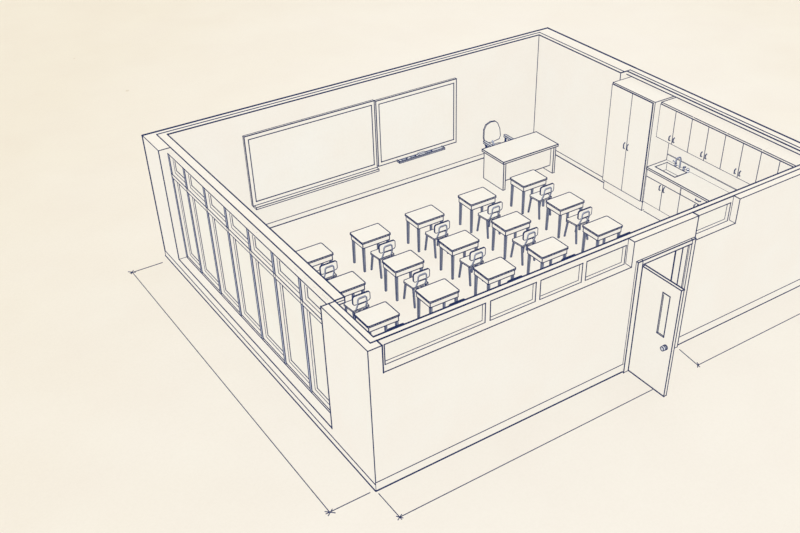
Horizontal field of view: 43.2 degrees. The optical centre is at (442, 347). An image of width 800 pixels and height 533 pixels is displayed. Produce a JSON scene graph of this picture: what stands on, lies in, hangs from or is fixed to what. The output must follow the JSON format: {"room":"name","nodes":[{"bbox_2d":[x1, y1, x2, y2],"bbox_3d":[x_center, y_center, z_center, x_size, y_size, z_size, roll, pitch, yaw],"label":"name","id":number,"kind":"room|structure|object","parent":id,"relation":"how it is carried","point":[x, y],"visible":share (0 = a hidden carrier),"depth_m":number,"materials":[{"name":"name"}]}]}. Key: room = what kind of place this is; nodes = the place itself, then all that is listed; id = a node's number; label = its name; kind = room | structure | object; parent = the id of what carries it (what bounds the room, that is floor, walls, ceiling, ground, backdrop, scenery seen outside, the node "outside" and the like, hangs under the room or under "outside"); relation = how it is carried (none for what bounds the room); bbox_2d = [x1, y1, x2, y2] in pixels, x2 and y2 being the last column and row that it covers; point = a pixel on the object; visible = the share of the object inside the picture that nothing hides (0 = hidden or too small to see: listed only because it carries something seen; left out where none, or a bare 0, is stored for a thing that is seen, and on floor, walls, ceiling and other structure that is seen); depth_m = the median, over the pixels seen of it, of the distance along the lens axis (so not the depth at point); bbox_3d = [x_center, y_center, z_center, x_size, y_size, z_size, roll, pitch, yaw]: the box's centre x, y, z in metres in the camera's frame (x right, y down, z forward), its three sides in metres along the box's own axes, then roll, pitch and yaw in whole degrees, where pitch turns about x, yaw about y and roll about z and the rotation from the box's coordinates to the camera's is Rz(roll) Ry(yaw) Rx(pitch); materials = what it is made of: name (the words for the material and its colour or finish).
{"room":"classroom","nodes":[
{"label":"classroom","id":0,"kind":"room"},
{"bbox_2d":[141,133,388,486],"bbox_3d":[-3.221,-0.991,17.498,0.442,2.730,8.282,-23,43,-27],"label":"wall","id":1,"kind":"structure","parent":0,"point":[356,419],"depth_m":15.66,"materials":[{"name":"beige paint"}]},
{"bbox_2d":[167,153,329,412],"bbox_3d":[-3.372,-1.202,17.600,0.093,2.304,6.181,-23,43,-27],"label":"window","id":2,"kind":"structure","parent":1,"relation":"in","point":[292,313],"depth_m":17.12,"materials":[{"name":"beige paint"}]},
{"bbox_2d":[173,154,198,263],"bbox_3d":[-4.884,-2.571,19.363,0.018,2.242,0.665,-23,43,-27],"label":"window","id":3,"kind":"structure","parent":2,"relation":"in","point":[178,170],"depth_m":19.52,"materials":[{"name":"beige paint"}]},
{"bbox_2d":[188,170,218,285],"bbox_3d":[-4.431,-2.176,18.843,0.018,2.242,0.835,-23,43,-27],"label":"window","id":4,"kind":"structure","parent":2,"relation":"in","point":[200,212],"depth_m":18.99,"materials":[{"name":"beige paint"}]},
{"bbox_2d":[208,187,238,306],"bbox_3d":[-3.932,-1.741,18.271,0.018,2.242,0.825,-23,43,-27],"label":"window","id":5,"kind":"structure","parent":2,"relation":"in","point":[221,236],"depth_m":18.41,"materials":[{"name":"beige paint"}]},
{"bbox_2d":[229,209,259,329],"bbox_3d":[-3.433,-1.306,17.699,0.018,2.242,0.835,-23,43,-27],"label":"window","id":6,"kind":"structure","parent":2,"relation":"in","point":[243,260],"depth_m":17.84,"materials":[{"name":"beige paint"}]},
{"bbox_2d":[252,234,282,354],"bbox_3d":[-2.931,-0.868,17.123,0.018,2.242,0.835,-23,43,-27],"label":"window","id":7,"kind":"structure","parent":2,"relation":"in","point":[265,279],"depth_m":17.25,"materials":[{"name":"beige paint"}]},
{"bbox_2d":[304,281,328,403],"bbox_3d":[-1.882,0.046,15.920,0.018,2.242,0.915,-23,43,-27],"label":"window","id":8,"kind":"structure","parent":2,"relation":"in","point":[315,327],"depth_m":16.12,"materials":[{"name":"beige paint"}]},
{"bbox_2d":[165,250,375,491],"bbox_3d":[-3.390,0.107,18.177,0.033,0.154,8.281,-23,43,-27],"label":"baseboard","id":9,"kind":"structure","parent":1,"relation":"attached to","point":[235,331],"depth_m":17.57,"materials":[{"name":"beige paint"}]},
{"bbox_2d":[142,28,551,223],"bbox_3d":[-1.569,-4.660,22.287,10.033,2.727,0.259,-23,43,-27],"label":"wall","id":10,"kind":"structure","parent":0,"point":[496,80],"depth_m":22.31,"materials":[{"name":"beige paint"}]},
{"bbox_2d":[242,99,378,209],"bbox_3d":[-2.723,-4.095,21.418,3.088,1.649,0.170,-23,43,-27],"label":"whiteboard","id":11,"kind":"object","parent":10,"relation":"attached to","point":[298,158],"visible":1,"depth_m":21.40,"materials":[{"name":"beige paint"}]},
{"bbox_2d":[255,153,483,232],"bbox_3d":[-1.502,-3.560,22.981,9.179,0.140,0.036,-23,43,-27],"label":"baseboard","id":12,"kind":"structure","parent":10,"relation":"attached to","point":[481,156],"depth_m":22.93,"materials":[{"name":"beige paint"}]},
{"bbox_2d":[375,78,456,166],"bbox_3d":[-0.550,-5.010,22.594,2.148,1.586,0.193,-23,43,-27],"label":"whiteboard","id":13,"kind":"object","parent":10,"relation":"attached to","point":[409,123],"visible":1,"depth_m":22.60,"materials":[{"name":"beige paint"}]},
{"bbox_2d":[397,146,444,163],"bbox_3d":[-0.495,-4.402,23.057,1.254,0.057,0.132,-23,43,-27],"label":"marker tray","id":14,"kind":"object","parent":13,"relation":"on","point":[434,149],"depth_m":23.02,"materials":[{"name":"grey metal"}]},
{"bbox_2d":[0,0,799,532],"bbox_3d":[-9.918,-16.162,39.680,160.000,0.048,160.000,-23,43,-27],"label":"ground","id":15,"kind":"structure","parent":0,"point":[112,421],"depth_m":18.52,"materials":[{"name":"paper"}]},
{"bbox_2d":[128,262,369,515],"bbox_3d":[-3.733,0.370,17.953,0.786,0.014,8.190,-23,43,-27],"label":"dimension line","id":16,"kind":"object","parent":15,"relation":"on","point":[328,511],"visible":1,"depth_m":16.94,"materials":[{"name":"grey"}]},
{"bbox_2d":[378,389,652,519],"bbox_3d":[1.312,1.516,16.425,5.256,0.014,0.652,-23,43,-27],"label":"dimension line","id":17,"kind":"object","parent":15,"relation":"on","point":[400,516],"visible":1,"depth_m":15.95,"materials":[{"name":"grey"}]},
{"bbox_2d":[679,314,798,367],"bbox_3d":[6.143,-0.525,19.071,4.326,0.014,0.574,-23,43,-27],"label":"dimension line","id":18,"kind":"object","parent":15,"relation":"on","point":[697,364],"visible":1,"depth_m":18.33,"materials":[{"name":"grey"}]},
{"bbox_2d":[257,156,674,335],"bbox_3d":[0.723,-1.586,20.489,9.520,0.011,7.790,-23,43,-27],"label":"floor","id":19,"kind":"structure","parent":0,"point":[332,227],"depth_m":21.87,"materials":[{"name":"beige paint"}]},
{"bbox_2d":[296,243,333,280],"bbox_3d":[-2.542,-1.550,19.871,0.695,0.715,0.515,-23,43,-27],"label":"student desk","id":20,"kind":"object","parent":19,"relation":"on","point":[317,254],"visible":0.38,"depth_m":19.65,"materials":[{"name":"laminate"}]},
{"bbox_2d":[317,260,337,296],"bbox_3d":[-2.285,-1.373,19.563,0.414,0.804,0.459,-23,43,-27],"label":"chair","id":21,"kind":"object","parent":19,"relation":"on","point":[327,270],"visible":0.7,"depth_m":19.28,"materials":[{"name":"laminate"}]},
{"bbox_2d":[328,271,365,308],"bbox_3d":[-1.851,-0.925,19.048,0.695,0.715,0.515,-23,43,-27],"label":"student desk","id":22,"kind":"object","parent":19,"relation":"on","point":[349,283],"visible":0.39,"depth_m":18.84,"materials":[{"name":"beige paint"}]},
{"bbox_2d":[343,291,370,317],"bbox_3d":[-1.594,-0.747,18.740,0.414,0.804,0.459,-23,43,-27],"label":"chair","id":23,"kind":"object","parent":19,"relation":"on","point":[359,301],"visible":0.78,"depth_m":18.52,"materials":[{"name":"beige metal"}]},
{"bbox_2d":[350,223,390,271],"bbox_3d":[-1.457,-2.010,20.467,0.695,0.715,0.515,-23,43,-27],"label":"student desk","id":24,"kind":"object","parent":19,"relation":"on","point":[374,234],"visible":0.88,"depth_m":20.25,"materials":[{"name":"beige paint"}]},
{"bbox_2d":[354,301,399,332],"bbox_3d":[-1.178,-0.314,18.245,0.695,0.715,0.515,-23,43,-27],"label":"student desk","id":25,"kind":"object","parent":19,"relation":"on","point":[375,317],"visible":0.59,"depth_m":18.00,"materials":[{"name":"beige paint"}]},
{"bbox_2d":[370,240,395,278],"bbox_3d":[-1.200,-1.833,20.159,0.414,0.804,0.459,-23,43,-27],"label":"chair","id":26,"kind":"object","parent":19,"relation":"on","point":[385,250],"visible":0.88,"depth_m":20.00,"materials":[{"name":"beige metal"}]},
{"bbox_2d":[382,250,424,300],"bbox_3d":[-0.765,-1.385,19.645,0.695,0.715,0.515,-23,43,-27],"label":"student desk","id":27,"kind":"object","parent":19,"relation":"on","point":[403,263],"visible":0.81,"depth_m":19.41,"materials":[{"name":"beige paint"}]},
{"bbox_2d":[403,268,429,307],"bbox_3d":[-0.508,-1.208,19.337,0.414,0.804,0.459,-23,43,-27],"label":"chair","id":28,"kind":"object","parent":19,"relation":"on","point":[418,279],"visible":0.91,"depth_m":19.18,"materials":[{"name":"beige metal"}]},
{"bbox_2d":[405,205,444,251],"bbox_3d":[-0.375,-2.469,21.062,0.695,0.715,0.515,-23,43,-27],"label":"student desk","id":29,"kind":"object","parent":19,"relation":"on","point":[429,215],"visible":0.85,"depth_m":20.84,"materials":[{"name":"beige paint"}]},
{"bbox_2d":[424,220,449,258],"bbox_3d":[-0.118,-2.291,20.753,0.414,0.804,0.459,-23,43,-27],"label":"chair","id":30,"kind":"object","parent":19,"relation":"on","point":[440,229],"visible":0.98,"depth_m":20.61,"materials":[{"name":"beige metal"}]},
{"bbox_2d":[415,278,459,317],"bbox_3d":[-0.100,-0.771,18.837,0.695,0.715,0.515,-23,43,-27],"label":"student desk","id":31,"kind":"object","parent":19,"relation":"on","point":[442,291],"visible":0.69,"depth_m":18.60,"materials":[{"name":"beige paint"}]},
{"bbox_2d":[438,230,479,279],"bbox_3d":[0.318,-1.844,20.240,0.695,0.715,0.515,-23,43,-27],"label":"student desk","id":32,"kind":"object","parent":19,"relation":"on","point":[460,242],"visible":0.85,"depth_m":20.02,"materials":[{"name":"beige paint"}]},
{"bbox_2d":[458,247,485,285],"bbox_3d":[0.575,-1.667,19.932,0.414,0.804,0.459,-23,43,-27],"label":"chair","id":33,"kind":"object","parent":19,"relation":"on","point":[475,257],"visible":0.96,"depth_m":19.79,"materials":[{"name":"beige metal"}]},
{"bbox_2d":[458,187,495,232],"bbox_3d":[0.731,-2.938,21.670,0.695,0.715,0.515,-23,43,-27],"label":"student desk","id":34,"kind":"object","parent":19,"relation":"on","point":[477,198],"visible":0.87,"depth_m":21.44,"materials":[{"name":"beige paint"}]},
{"bbox_2d":[476,201,502,238],"bbox_3d":[0.988,-2.760,21.362,0.414,0.804,0.459,-23,43,-27],"label":"chair","id":35,"kind":"object","parent":19,"relation":"on","point":[493,210],"visible":0.98,"depth_m":21.23,"materials":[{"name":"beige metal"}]},
{"bbox_2d":[473,257,515,294],"bbox_3d":[0.987,-1.232,19.435,0.695,0.715,0.515,-23,43,-27],"label":"student desk","id":36,"kind":"object","parent":19,"relation":"on","point":[492,271],"visible":0.73,"depth_m":19.21,"materials":[{"name":"beige paint"}]},
{"bbox_2d":[483,120,513,147],"bbox_3d":[1.282,-4.731,23.689,0.692,1.112,0.548,-23,43,-27],"label":"office chair","id":37,"kind":"object","parent":19,"relation":"on","point":[491,131],"visible":0.4,"depth_m":23.62,"materials":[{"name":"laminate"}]},
{"bbox_2d":[491,211,530,258],"bbox_3d":[1.398,-2.302,20.834,0.695,0.715,0.515,-23,43,-27],"label":"student desk","id":38,"kind":"object","parent":19,"relation":"on","point":[514,222],"visible":0.89,"depth_m":20.61,"materials":[{"name":"beige paint"}]},
{"bbox_2d":[482,131,558,190],"bbox_3d":[1.788,-4.326,23.459,1.615,0.752,0.830,-23,43,-27],"label":"desk","id":39,"kind":"object","parent":19,"relation":"on","point":[505,160],"visible":0.99,"depth_m":23.21,"materials":[{"name":"laminate"}]},
{"bbox_2d":[510,227,537,265],"bbox_3d":[1.655,-2.125,20.526,0.414,0.804,0.459,-23,43,-27],"label":"chair","id":40,"kind":"object","parent":19,"relation":"on","point":[528,237],"visible":0.98,"depth_m":20.40,"materials":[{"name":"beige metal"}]},
{"bbox_2d":[510,169,546,213],"bbox_3d":[1.881,-3.426,22.302,0.695,0.715,0.515,-23,43,-27],"label":"student desk","id":41,"kind":"object","parent":19,"relation":"on","point":[529,180],"visible":0.92,"depth_m":22.07,"materials":[{"name":"beige paint"}]},
{"bbox_2d":[527,183,553,219],"bbox_3d":[2.138,-3.248,21.994,0.414,0.804,0.459,-23,43,-27],"label":"chair","id":42,"kind":"object","parent":19,"relation":"on","point":[543,194],"visible":0.99,"depth_m":21.87,"materials":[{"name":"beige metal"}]},
{"bbox_2d":[527,237,568,273],"bbox_3d":[2.059,-1.686,20.024,0.695,0.715,0.515,-23,43,-27],"label":"student desk","id":43,"kind":"object","parent":19,"relation":"on","point":[548,249],"visible":0.73,"depth_m":19.80,"materials":[{"name":"beige paint"}]},
{"bbox_2d":[545,192,584,238],"bbox_3d":[2.580,-2.803,21.484,0.695,0.715,0.515,-23,43,-27],"label":"student desk","id":44,"kind":"object","parent":19,"relation":"on","point":[565,203],"visible":0.93,"depth_m":21.26,"materials":[{"name":"beige paint"}]},
{"bbox_2d":[564,206,591,243],"bbox_3d":[2.837,-2.626,21.176,0.414,0.804,0.459,-23,43,-27],"label":"chair","id":45,"kind":"object","parent":19,"relation":"on","point":[580,218],"visible":0.98,"depth_m":21.05,"materials":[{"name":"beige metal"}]},
{"bbox_2d":[581,216,622,251],"bbox_3d":[3.242,-2.188,20.674,0.695,0.715,0.515,-23,43,-27],"label":"student desk","id":46,"kind":"object","parent":19,"relation":"on","point":[602,228],"visible":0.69,"depth_m":20.44,"materials":[{"name":"beige paint"}]},
{"bbox_2d":[602,77,673,210],"bbox_3d":[4.232,-4.434,22.082,0.667,2.568,1.291,-23,43,-27],"label":"wardrobe","id":47,"kind":"object","parent":19,"relation":"on","point":[632,143],"visible":0.88,"depth_m":21.73,"materials":[{"name":"beige paint"}]},
{"bbox_2d":[643,170,680,220],"bbox_3d":[4.899,-3.252,21.781,0.631,1.050,1.009,-23,43,-27],"label":"base cabinet","id":48,"kind":"object","parent":19,"relation":"on","point":[661,197],"visible":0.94,"depth_m":21.64,"materials":[{"name":"beige paint"}]},
{"bbox_2d":[646,154,736,201],"bbox_3d":[5.665,-3.092,20.541,0.637,0.183,3.677,-23,43,-27],"label":"countertop","id":49,"kind":"structure","parent":48,"relation":"on","point":[696,182],"depth_m":21.06,"materials":[{"name":"laminate"}]},
{"bbox_2d":[655,162,686,177],"bbox_3d":[4.865,-3.717,21.563,0.377,0.180,0.607,-23,43,-27],"label":"sink","id":50,"kind":"object","parent":49,"relation":"in","point":[668,168],"visible":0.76,"depth_m":21.68,"materials":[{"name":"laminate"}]},
{"bbox_2d":[673,157,685,170],"bbox_3d":[5.014,-3.925,21.481,0.196,0.286,0.387,-23,43,-27],"label":"faucet","id":51,"kind":"object","parent":49,"relation":"on","point":[675,161],"visible":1,"depth_m":21.48,"materials":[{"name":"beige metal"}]},
{"bbox_2d":[677,188,705,212],"bbox_3d":[5.472,-2.753,21.124,0.632,1.050,1.009,-23,43,-27],"label":"base cabinet","id":52,"kind":"object","parent":19,"relation":"on","point":[687,200],"visible":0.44,"depth_m":21.00,"materials":[{"name":"beige paint"}]},
{"bbox_2d":[370,164,799,475],"bbox_3d":[3.061,-0.693,17.070,9.891,2.722,0.267,-23,43,-27],"label":"wall","id":53,"kind":"structure","parent":0,"point":[438,396],"depth_m":16.32,"materials":[{"name":"beige paint"}]},
{"bbox_2d":[384,303,485,364],"bbox_3d":[-0.121,-0.225,14.747,1.800,0.378,0.110,-23,43,-27],"label":"window","id":54,"kind":"structure","parent":53,"relation":"in","point":[418,340],"depth_m":14.77,"materials":[{"name":"beige paint"}]},
{"bbox_2d":[490,282,536,320],"bbox_3d":[1.047,-0.720,15.390,0.895,0.378,0.110,-23,43,-27],"label":"window","id":55,"kind":"structure","parent":53,"relation":"in","point":[500,306],"depth_m":15.43,"materials":[{"name":"beige paint"}]},
{"bbox_2d":[539,263,583,299],"bbox_3d":[1.830,-1.052,15.820,0.870,0.378,0.110,-23,43,-27],"label":"window","id":56,"kind":"structure","parent":53,"relation":"in","point":[565,279],"depth_m":15.86,"materials":[{"name":"beige paint"}]},
{"bbox_2d":[376,279,799,491],"bbox_3d":[3.086,0.404,17.721,10.024,0.193,0.033,-23,43,-27],"label":"baseboard","id":57,"kind":"structure","parent":53,"relation":"attached to","point":[381,484],"depth_m":16.98,"materials":[{"name":"beige paint"}]},
{"bbox_2d":[585,245,626,280],"bbox_3d":[2.594,-1.376,16.240,0.860,0.378,0.110,-23,43,-27],"label":"window","id":58,"kind":"structure","parent":53,"relation":"in","point":[606,262],"depth_m":16.28,"materials":[{"name":"beige paint"}]},
{"bbox_2d":[622,237,696,396],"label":"door","id":59,"kind":"structure","parent":53,"relation":"in","point":[657,305],"depth_m":16.93,"materials":[{"name":"beige paint"}]},
{"bbox_2d":[696,202,730,233],"bbox_3d":[4.582,-2.218,17.332,0.890,0.378,0.110,-23,43,-27],"label":"window","id":60,"kind":"structure","parent":53,"relation":"in","point":[719,215],"depth_m":17.41,"materials":[{"name":"beige paint"}]},
{"bbox_2d":[533,27,636,176],"bbox_3d":[3.153,-5.636,23.539,0.474,2.728,3.028,-23,43,-27],"label":"wall","id":61,"kind":"structure","parent":0,"point":[574,79],"depth_m":23.24,"materials":[{"name":"beige paint"}]},
{"bbox_2d":[556,150,603,182],"bbox_3d":[3.025,-4.467,24.144,0.036,0.140,2.799,-23,43,-27],"label":"baseboard","id":62,"kind":"structure","parent":61,"relation":"attached to","point":[560,155],"depth_m":23.89,"materials":[{"name":"beige paint"}]},
{"bbox_2d":[626,68,799,188],"bbox_3d":[5.580,-3.615,20.880,0.292,2.726,5.290,-23,43,-27],"label":"wall","id":63,"kind":"structure","parent":0,"point":[758,129],"depth_m":20.55,"materials":[{"name":"beige paint"}]},
{"bbox_2d":[656,97,707,151],"bbox_3d":[4.931,-4.590,20.819,0.548,0.789,0.906,-23,43,-27],"label":"upper cabinet","id":64,"kind":"object","parent":63,"relation":"attached to","point":[675,118],"visible":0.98,"depth_m":20.68,"materials":[{"name":"beige paint"}]},
{"bbox_2d":[667,154,736,191],"bbox_3d":[5.911,-3.213,20.662,0.035,0.140,3.670,-23,43,-27],"label":"backsplash","id":65,"kind":"structure","parent":63,"relation":"attached to","point":[695,171],"depth_m":21.16,"materials":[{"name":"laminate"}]},
{"bbox_2d":[687,113,740,168],"bbox_3d":[5.438,-4.143,20.232,0.539,0.787,0.896,-23,43,-27],"label":"upper cabinet","id":66,"kind":"object","parent":63,"relation":"attached to","point":[708,132],"visible":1,"depth_m":20.09,"materials":[{"name":"beige paint"}]},
{"bbox_2d":[720,128,776,183],"bbox_3d":[5.947,-3.700,19.649,0.539,0.787,0.901,-23,43,-27],"label":"upper cabinet","id":67,"kind":"object","parent":63,"relation":"attached to","point":[742,150],"visible":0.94,"depth_m":19.50,"materials":[{"name":"beige paint"}]},
{"bbox_2d":[756,145,799,181],"bbox_3d":[6.455,-3.257,19.067,0.539,0.787,0.891,-23,43,-27],"label":"upper cabinet","id":68,"kind":"object","parent":63,"relation":"attached to","point":[776,159],"visible":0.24,"depth_m":18.95,"materials":[{"name":"beige paint"}]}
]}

